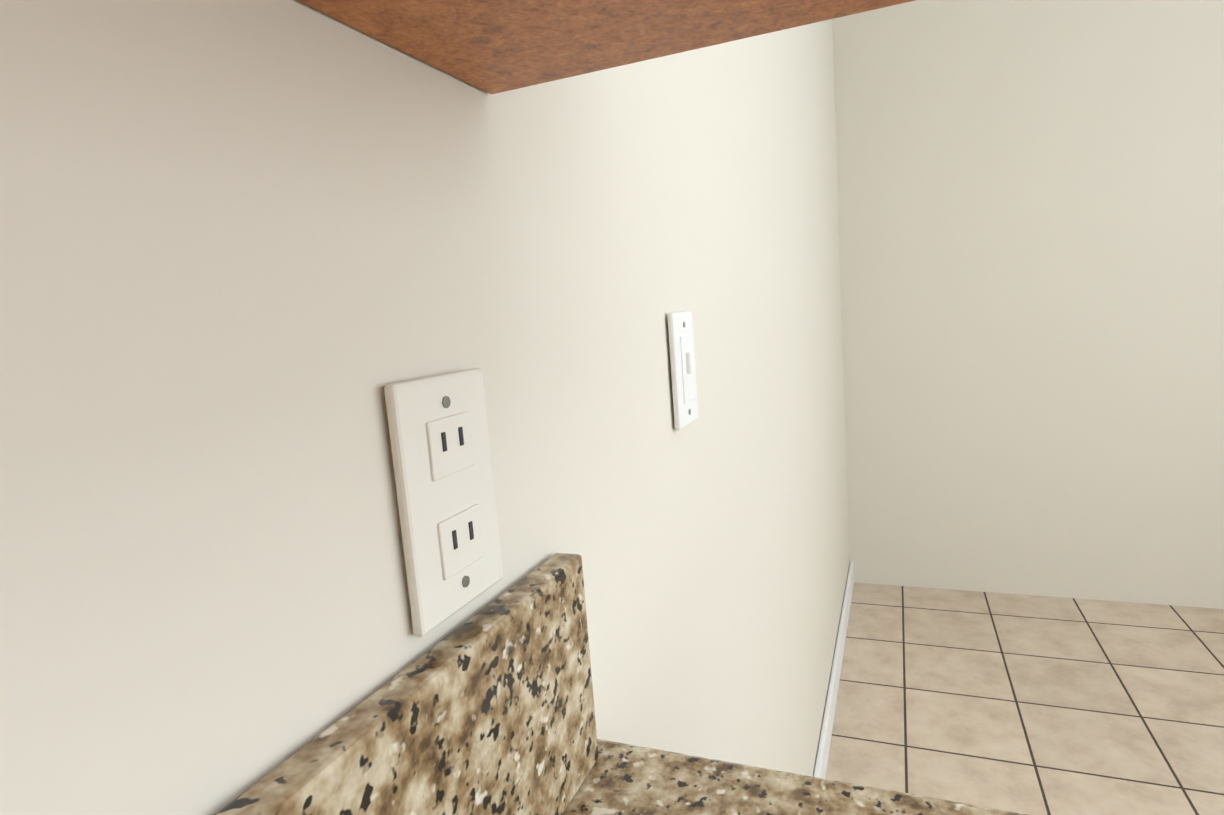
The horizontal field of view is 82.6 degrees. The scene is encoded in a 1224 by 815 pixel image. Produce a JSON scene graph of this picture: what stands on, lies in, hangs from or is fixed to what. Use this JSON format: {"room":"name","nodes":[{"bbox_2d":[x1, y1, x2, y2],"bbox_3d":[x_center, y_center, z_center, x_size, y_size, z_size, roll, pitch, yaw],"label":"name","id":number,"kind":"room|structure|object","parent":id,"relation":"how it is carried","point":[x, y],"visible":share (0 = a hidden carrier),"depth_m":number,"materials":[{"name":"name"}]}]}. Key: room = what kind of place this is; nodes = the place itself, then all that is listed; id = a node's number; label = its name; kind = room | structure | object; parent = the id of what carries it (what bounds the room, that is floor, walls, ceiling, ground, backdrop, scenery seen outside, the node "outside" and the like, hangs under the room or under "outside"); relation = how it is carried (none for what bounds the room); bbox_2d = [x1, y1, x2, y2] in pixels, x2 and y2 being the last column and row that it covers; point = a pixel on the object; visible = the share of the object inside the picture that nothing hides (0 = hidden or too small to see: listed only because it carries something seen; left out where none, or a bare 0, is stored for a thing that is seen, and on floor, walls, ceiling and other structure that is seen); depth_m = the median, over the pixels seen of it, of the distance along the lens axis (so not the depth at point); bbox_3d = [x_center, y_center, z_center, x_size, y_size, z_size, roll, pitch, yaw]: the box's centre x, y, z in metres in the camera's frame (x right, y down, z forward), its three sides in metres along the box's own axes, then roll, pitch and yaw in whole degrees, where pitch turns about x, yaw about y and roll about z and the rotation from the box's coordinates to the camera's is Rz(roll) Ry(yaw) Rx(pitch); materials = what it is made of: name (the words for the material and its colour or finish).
{"room":"kitchen","nodes":[
{"label":"kitchen","id":0,"kind":"room"},
{"bbox_2d":[0,0,849,814],"bbox_3d":[-0.297,-0.158,0.231,0.300,2.750,5.800,-1,8,22],"label":"wall","id":1,"kind":"structure","parent":0,"point":[256,256],"depth_m":0.29,"materials":[{"name":"beige paint"}]},
{"bbox_2d":[215,553,598,814],"bbox_3d":[0.361,0.191,-1.226,2.524,0.477,2.800,-1,8,22],"label":"backsplash","id":2,"kind":"structure","parent":1,"relation":"attached to","point":[488,709],"depth_m":0.33,"materials":[{"name":"beige stone"}]},
{"bbox_2d":[384,368,502,636],"bbox_3d":[-0.078,0.042,0.341,0.008,0.116,0.072,-1,8,22],"label":"electrical outlet","id":3,"kind":"object","parent":1,"relation":"attached to","point":[440,448],"visible":1,"depth_m":0.33,"materials":[{"name":"beige plastic"}]},
{"bbox_2d":[298,0,914,93],"bbox_3d":[-0.034,-0.601,0.058,0.331,0.925,0.455,-1,8,22],"label":"upper cabinet","id":4,"kind":"object","parent":1,"relation":"attached to","point":[493,46],"visible":1,"depth_m":0.31,"materials":[{"name":"brown wood"}]},
{"bbox_2d":[667,311,697,429],"bbox_3d":[0.076,-0.040,0.715,0.012,0.116,0.072,-1,8,22],"label":"light switch","id":5,"kind":"object","parent":1,"relation":"attached to","point":[682,361],"visible":1,"depth_m":0.70,"materials":[{"name":"white plastic"}]},
{"bbox_2d":[813,562,853,778],"bbox_3d":[0.548,0.906,1.812,0.014,0.095,2.600,-1,8,22],"label":"baseboard","id":6,"kind":"structure","parent":1,"relation":"attached to","point":[820,770],"depth_m":2.09,"materials":[{"name":"white wood"}]},
{"bbox_2d":[825,583,1223,814],"bbox_3d":[2.676,1.170,-0.761,6.500,0.060,5.800,-1,8,22],"label":"floor","id":7,"kind":"structure","parent":0,"point":[1032,704],"depth_m":2.05,"materials":[{"name":"beige tile"}]},
{"bbox_3d":[-0.037,0.929,-0.912,1.004,0.868,2.770,-1,8,22],"label":"base cabinet","id":8,"kind":"object","parent":7,"relation":"on","visible":0},
{"bbox_2d":[563,739,1026,814],"bbox_3d":[0.410,0.457,-1.181,2.574,0.072,2.837,-1,8,22],"label":"countertop","id":9,"kind":"structure","parent":8,"relation":"on","point":[624,779],"depth_m":0.42,"materials":[{"name":"brown"}]},
{"bbox_2d":[832,0,1223,608],"bbox_3d":[3.680,-0.673,1.773,6.500,2.750,0.150,-1,8,22],"label":"wall","id":10,"kind":"structure","parent":0,"point":[1031,213],"depth_m":2.60,"materials":[{"name":"beige paint"}]}
]}

